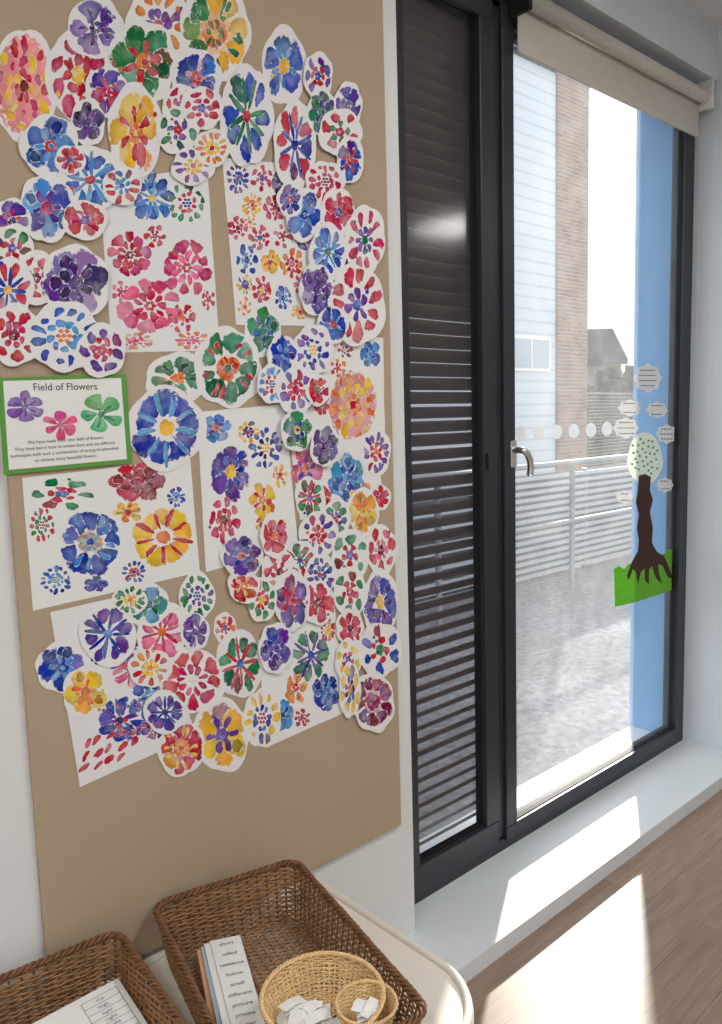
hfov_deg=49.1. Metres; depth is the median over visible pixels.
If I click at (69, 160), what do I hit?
cutout
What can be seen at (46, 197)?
cutout
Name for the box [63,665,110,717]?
cutout
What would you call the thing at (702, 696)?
wall
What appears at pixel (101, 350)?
cutout
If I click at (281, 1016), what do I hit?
paper slip
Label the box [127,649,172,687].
cutout
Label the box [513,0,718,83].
wall
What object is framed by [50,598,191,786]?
sheet
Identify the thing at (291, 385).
cutout
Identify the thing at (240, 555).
cutout
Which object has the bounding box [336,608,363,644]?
cutout
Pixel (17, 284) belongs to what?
cutout
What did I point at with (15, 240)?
cutout
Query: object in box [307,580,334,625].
cutout
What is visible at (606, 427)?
dot
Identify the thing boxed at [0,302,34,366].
cutout
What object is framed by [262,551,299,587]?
cutout
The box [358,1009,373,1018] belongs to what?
paper slip
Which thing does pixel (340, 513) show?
cutout
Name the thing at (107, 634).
cutout
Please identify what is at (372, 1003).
paper slip
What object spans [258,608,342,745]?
sheet
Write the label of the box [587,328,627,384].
house
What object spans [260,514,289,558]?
cutout
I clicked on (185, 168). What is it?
cutout
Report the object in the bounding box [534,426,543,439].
dot
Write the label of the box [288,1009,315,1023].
paper slip
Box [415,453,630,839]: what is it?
ground
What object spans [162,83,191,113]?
cutout
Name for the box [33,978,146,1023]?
printed sheet
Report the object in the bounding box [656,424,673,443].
speech bubble
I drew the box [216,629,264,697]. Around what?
cutout
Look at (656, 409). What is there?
speech bubble
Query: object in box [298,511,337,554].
cutout
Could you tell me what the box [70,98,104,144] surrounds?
cutout
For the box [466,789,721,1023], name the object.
floor
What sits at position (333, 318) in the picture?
cutout
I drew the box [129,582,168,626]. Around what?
cutout
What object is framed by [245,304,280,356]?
cutout
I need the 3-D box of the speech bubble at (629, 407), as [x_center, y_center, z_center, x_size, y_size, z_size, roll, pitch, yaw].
[1.195,-0.462,3.508,0.203,0.075,0.001,-8,9,-42]
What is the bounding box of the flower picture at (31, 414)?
[7,390,121,439]
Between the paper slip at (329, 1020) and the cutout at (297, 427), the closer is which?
the paper slip at (329, 1020)
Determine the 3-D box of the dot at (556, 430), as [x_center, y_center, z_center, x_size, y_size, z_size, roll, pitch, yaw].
[0.780,-0.318,3.144,0.072,0.057,0.001,-8,9,-42]
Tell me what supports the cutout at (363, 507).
attached to the board
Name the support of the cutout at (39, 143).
attached to the board
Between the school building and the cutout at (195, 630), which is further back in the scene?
the school building
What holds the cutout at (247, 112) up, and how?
attached to the board
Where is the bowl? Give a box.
[334,979,398,1023]
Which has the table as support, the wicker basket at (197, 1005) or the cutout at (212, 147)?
the wicker basket at (197, 1005)
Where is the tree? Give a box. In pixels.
[614,433,671,606]
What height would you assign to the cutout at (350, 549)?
0.151 m
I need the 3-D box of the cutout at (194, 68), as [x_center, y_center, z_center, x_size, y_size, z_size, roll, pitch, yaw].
[-0.381,-1.006,1.837,0.143,0.142,0.001,-8,9,-42]
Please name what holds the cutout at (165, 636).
attached to the board
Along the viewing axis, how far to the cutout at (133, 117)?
1.74 m
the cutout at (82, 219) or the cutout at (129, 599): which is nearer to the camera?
the cutout at (82, 219)
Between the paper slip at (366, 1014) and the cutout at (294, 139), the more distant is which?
the cutout at (294, 139)
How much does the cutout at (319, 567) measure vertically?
0.120 m
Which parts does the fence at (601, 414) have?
post, rail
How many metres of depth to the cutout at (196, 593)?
1.93 m
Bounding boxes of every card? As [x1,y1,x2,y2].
[197,949,215,1019]
[201,946,221,1023]
[204,943,230,1023]
[210,935,264,1023]
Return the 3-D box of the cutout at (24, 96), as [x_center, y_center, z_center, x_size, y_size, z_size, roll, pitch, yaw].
[-0.677,-0.854,1.587,0.134,0.231,0.001,-8,9,-42]
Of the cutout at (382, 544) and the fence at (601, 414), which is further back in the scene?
the fence at (601, 414)
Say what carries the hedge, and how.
on the ground
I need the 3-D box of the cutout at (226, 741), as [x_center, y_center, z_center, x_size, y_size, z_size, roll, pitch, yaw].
[-0.352,0.571,2.011,0.165,0.208,0.001,-8,9,-42]
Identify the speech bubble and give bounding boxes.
[613,417,638,438]
[617,491,632,502]
[618,400,641,415]
[634,363,661,392]
[646,402,666,417]
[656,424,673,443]
[656,478,672,491]
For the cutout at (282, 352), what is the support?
attached to the board
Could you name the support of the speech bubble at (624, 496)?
attached to the window
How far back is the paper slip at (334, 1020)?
1.58 m
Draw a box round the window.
[396,0,694,904]
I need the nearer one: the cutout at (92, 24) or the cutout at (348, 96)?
the cutout at (92, 24)
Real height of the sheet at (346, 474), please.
0.315 m
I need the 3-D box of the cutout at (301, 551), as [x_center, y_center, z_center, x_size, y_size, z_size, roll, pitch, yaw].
[-0.164,0.130,2.138,0.119,0.108,0.001,-8,9,-42]
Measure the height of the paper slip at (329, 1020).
0.008 m
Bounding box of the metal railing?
[412,454,631,625]
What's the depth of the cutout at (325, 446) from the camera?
2.15 m
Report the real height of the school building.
8.350 m
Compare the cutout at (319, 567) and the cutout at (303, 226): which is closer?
the cutout at (303, 226)
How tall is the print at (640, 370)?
0.076 m
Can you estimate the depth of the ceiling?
3.41 m
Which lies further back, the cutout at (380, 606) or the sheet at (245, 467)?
the cutout at (380, 606)
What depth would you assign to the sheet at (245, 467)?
2.00 m
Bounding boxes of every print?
[618,422,633,433]
[639,370,655,385]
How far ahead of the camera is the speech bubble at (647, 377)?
3.59 m
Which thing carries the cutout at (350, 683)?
attached to the board
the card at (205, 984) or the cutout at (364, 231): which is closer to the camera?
the card at (205, 984)
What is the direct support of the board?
attached to the wall at (377, 874)
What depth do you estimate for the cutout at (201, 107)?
1.85 m
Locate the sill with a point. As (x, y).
(472, 921)
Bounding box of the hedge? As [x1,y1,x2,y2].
[587,364,633,457]
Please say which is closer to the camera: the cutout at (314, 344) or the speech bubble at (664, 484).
the cutout at (314, 344)
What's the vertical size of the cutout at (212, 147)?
0.091 m
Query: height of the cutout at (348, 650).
0.130 m
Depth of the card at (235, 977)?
1.76 m
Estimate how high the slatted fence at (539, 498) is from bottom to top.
1.160 m
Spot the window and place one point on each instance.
(491, 36)
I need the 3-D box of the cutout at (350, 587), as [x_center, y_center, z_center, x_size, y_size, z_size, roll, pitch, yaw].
[-0.029,0.233,2.270,0.132,0.155,0.001,-8,9,-42]
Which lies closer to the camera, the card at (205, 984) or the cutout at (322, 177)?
the card at (205, 984)
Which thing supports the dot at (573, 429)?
attached to the window
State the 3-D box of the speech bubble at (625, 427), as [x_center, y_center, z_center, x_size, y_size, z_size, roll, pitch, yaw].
[1.174,-0.372,3.497,0.220,0.094,0.001,-8,9,-42]
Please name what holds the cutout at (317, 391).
attached to the board
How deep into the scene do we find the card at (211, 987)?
1.75 m
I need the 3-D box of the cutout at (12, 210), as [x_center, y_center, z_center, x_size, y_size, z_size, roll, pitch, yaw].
[-0.699,-0.582,1.583,0.079,0.096,0.001,-8,9,-42]
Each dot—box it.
[516,426,525,439]
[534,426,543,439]
[552,425,561,438]
[569,424,578,437]
[586,423,595,436]
[602,422,611,435]
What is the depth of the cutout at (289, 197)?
2.03 m
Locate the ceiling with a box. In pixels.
[681,0,721,26]
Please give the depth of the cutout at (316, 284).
2.10 m
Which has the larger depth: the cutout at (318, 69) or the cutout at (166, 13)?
the cutout at (318, 69)
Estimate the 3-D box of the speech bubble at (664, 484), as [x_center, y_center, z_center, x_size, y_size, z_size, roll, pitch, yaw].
[1.452,-0.129,3.771,0.169,0.072,0.001,-8,9,-42]
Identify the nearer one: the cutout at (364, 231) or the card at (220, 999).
the card at (220, 999)
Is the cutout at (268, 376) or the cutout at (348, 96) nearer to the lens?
the cutout at (268, 376)
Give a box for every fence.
[412,464,631,603]
[587,393,632,468]
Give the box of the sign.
[0,374,131,474]
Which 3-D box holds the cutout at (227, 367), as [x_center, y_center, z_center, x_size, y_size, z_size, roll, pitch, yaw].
[-0.325,-0.357,1.950,0.198,0.204,0.001,-8,9,-42]
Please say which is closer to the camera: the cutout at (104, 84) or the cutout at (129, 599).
the cutout at (104, 84)
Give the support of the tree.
attached to the window
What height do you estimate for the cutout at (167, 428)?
0.203 m
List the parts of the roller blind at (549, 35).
bead chain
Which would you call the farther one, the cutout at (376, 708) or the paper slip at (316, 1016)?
the cutout at (376, 708)
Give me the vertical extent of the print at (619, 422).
0.057 m
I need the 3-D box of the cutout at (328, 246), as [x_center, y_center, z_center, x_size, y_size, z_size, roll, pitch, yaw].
[-0.088,-0.699,2.121,0.139,0.156,0.001,-8,9,-42]
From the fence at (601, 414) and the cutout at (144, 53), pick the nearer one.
the cutout at (144, 53)
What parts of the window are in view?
sash, handle plate, handle, sash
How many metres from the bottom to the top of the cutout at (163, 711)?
0.114 m
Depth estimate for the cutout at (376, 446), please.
2.30 m
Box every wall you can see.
[0,0,414,1023]
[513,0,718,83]
[683,26,721,750]
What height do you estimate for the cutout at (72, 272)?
0.167 m
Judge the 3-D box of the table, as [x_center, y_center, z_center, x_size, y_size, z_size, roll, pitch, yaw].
[-0.468,1.348,1.499,1.535,0.462,0.700,-8,9,-42]
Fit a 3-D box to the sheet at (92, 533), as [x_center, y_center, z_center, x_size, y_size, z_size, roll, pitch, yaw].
[-0.548,0.040,1.785,0.405,0.301,0.001,-8,9,-42]
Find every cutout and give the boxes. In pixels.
[0,30,55,142]
[0,198,31,234]
[0,223,33,259]
[0,257,34,308]
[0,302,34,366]
[18,114,77,175]
[20,173,73,242]
[20,250,47,304]
[27,301,96,372]
[35,641,86,692]
[42,244,109,315]
[45,30,109,120]
[54,145,85,174]
[58,145,120,208]
[62,200,108,239]
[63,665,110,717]
[67,0,124,58]
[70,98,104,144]
[76,322,125,377]
[79,600,136,667]
[85,66,126,117]
[102,166,141,204]
[107,82,161,177]
[109,20,176,100]
[112,585,147,614]
[125,0,184,55]
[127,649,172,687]
[129,384,206,471]
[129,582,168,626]
[137,602,185,663]
[143,689,187,734]
[146,351,200,400]
[156,106,199,153]
[157,722,203,777]
[159,647,224,713]
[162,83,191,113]
[169,48,222,92]
[171,147,214,185]
[178,570,215,617]
[180,0,251,81]
[180,86,221,129]
[180,613,209,651]
[194,326,261,408]
[194,696,248,771]
[195,129,229,166]
[213,612,236,641]
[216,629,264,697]
[220,63,273,166]
[220,535,262,576]
[227,574,259,603]
[242,688,280,746]
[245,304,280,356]
[248,577,276,621]
[257,363,283,403]
[258,622,293,673]
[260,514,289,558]
[262,24,306,103]
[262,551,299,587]
[267,334,297,372]
[273,99,315,188]
[275,569,309,631]
[276,183,302,216]
[276,366,312,412]
[281,408,313,451]
[286,188,321,242]
[287,541,316,577]
[294,324,333,374]
[295,476,325,517]
[298,264,333,315]
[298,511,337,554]
[303,51,332,96]
[304,554,335,588]
[305,161,345,203]
[305,374,329,406]
[306,88,333,134]
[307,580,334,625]
[308,222,347,279]
[310,425,340,466]
[317,306,348,343]
[318,108,362,155]
[320,189,354,235]
[321,500,350,532]
[328,263,385,346]
[331,529,368,574]
[334,81,362,120]
[334,567,367,612]
[335,637,361,677]
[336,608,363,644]
[337,136,363,182]
[339,661,360,718]
[344,205,384,271]
[346,487,378,536]
[354,671,394,732]
[359,623,401,676]
[361,427,390,474]
[362,568,397,625]
[366,524,397,573]
[372,484,390,509]
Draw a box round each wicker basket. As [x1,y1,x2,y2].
[0,931,186,1023]
[153,859,426,1023]
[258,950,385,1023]
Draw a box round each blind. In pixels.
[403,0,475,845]
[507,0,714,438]
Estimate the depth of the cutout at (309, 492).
2.15 m
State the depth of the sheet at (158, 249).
1.81 m
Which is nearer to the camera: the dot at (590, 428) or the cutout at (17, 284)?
the cutout at (17, 284)
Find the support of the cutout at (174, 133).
attached to the board
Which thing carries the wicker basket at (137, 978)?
on the table
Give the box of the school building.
[410,46,589,476]
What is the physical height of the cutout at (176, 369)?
0.122 m
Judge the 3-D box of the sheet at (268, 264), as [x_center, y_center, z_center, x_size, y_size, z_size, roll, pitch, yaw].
[-0.223,-0.687,2.014,0.286,0.426,0.001,-8,9,-42]
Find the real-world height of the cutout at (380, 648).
0.176 m
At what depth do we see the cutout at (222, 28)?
1.87 m
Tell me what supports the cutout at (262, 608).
attached to the board
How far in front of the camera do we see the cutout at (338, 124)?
2.12 m
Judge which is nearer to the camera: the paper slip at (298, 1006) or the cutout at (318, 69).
the paper slip at (298, 1006)
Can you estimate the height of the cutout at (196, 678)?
0.173 m
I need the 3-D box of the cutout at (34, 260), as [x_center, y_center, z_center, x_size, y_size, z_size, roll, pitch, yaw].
[-0.666,-0.481,1.621,0.107,0.112,0.001,-8,9,-42]
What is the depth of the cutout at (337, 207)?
2.13 m
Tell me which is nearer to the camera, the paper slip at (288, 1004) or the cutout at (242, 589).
the paper slip at (288, 1004)
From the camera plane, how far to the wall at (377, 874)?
2.27 m
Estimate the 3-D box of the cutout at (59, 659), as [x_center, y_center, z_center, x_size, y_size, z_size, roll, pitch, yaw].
[-0.650,0.340,1.719,0.115,0.122,0.001,-8,9,-42]
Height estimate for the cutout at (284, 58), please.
0.199 m
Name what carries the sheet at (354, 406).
attached to the board
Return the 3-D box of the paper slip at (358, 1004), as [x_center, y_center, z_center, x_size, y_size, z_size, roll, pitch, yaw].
[-0.004,0.978,1.568,0.021,0.004,0.035,0,7,21]
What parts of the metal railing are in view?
post, rail, rail, post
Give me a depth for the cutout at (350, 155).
2.16 m
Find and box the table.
[20,877,473,1023]
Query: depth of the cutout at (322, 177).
2.10 m
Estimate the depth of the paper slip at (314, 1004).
1.60 m
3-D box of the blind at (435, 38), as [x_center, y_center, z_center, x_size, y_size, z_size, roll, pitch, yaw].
[0.253,-0.233,2.844,0.760,3.129,0.060,-8,9,-42]
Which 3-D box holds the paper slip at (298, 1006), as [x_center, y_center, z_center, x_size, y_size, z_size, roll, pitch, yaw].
[-0.134,1.012,1.611,0.042,0.010,0.021,-4,7,-22]
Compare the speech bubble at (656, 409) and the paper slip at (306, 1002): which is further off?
the speech bubble at (656, 409)
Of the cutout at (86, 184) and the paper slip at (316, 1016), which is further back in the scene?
the cutout at (86, 184)
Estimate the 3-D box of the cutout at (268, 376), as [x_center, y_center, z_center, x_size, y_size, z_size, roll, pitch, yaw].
[-0.227,-0.329,2.025,0.095,0.103,0.001,-8,9,-42]
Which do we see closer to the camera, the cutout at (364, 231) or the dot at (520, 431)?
the cutout at (364, 231)
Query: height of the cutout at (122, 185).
0.085 m
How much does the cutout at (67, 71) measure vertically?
0.194 m
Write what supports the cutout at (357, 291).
attached to the board
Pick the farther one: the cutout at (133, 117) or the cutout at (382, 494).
the cutout at (382, 494)
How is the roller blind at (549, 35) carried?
attached to the window
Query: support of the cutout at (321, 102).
attached to the board
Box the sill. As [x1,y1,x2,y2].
[408,726,721,982]
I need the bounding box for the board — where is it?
[0,0,400,1002]
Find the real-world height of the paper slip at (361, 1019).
0.011 m
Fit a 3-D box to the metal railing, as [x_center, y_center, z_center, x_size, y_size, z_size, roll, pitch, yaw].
[2.878,0.037,8.639,10.057,1.328,0.074,-8,9,-42]
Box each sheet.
[22,459,199,610]
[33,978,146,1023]
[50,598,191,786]
[103,172,217,352]
[199,404,297,571]
[223,158,318,325]
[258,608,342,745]
[286,409,381,519]
[309,337,384,442]
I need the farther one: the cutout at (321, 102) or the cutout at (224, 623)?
the cutout at (321, 102)
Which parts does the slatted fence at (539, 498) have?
post, post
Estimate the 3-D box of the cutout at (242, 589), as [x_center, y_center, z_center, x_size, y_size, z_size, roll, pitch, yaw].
[-0.298,0.190,2.017,0.100,0.094,0.001,-8,9,-42]
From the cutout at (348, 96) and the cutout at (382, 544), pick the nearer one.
the cutout at (348, 96)
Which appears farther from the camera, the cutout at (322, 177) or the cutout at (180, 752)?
the cutout at (322, 177)
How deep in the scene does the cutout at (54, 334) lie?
1.66 m
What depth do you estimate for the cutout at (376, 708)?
2.36 m
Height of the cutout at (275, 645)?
0.141 m
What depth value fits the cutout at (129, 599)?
1.81 m
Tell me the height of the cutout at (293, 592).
0.172 m
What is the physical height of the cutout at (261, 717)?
0.167 m
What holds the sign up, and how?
attached to the board
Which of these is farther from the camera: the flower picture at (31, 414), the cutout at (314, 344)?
the cutout at (314, 344)
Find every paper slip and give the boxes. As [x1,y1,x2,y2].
[276,1010,285,1023]
[278,995,306,1011]
[282,1014,289,1023]
[285,1002,303,1015]
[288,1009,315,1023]
[302,999,323,1013]
[303,1007,331,1023]
[304,1000,322,1009]
[320,1003,331,1023]
[332,1017,340,1023]
[351,998,366,1012]
[357,1015,376,1022]
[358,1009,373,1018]
[363,997,379,1014]

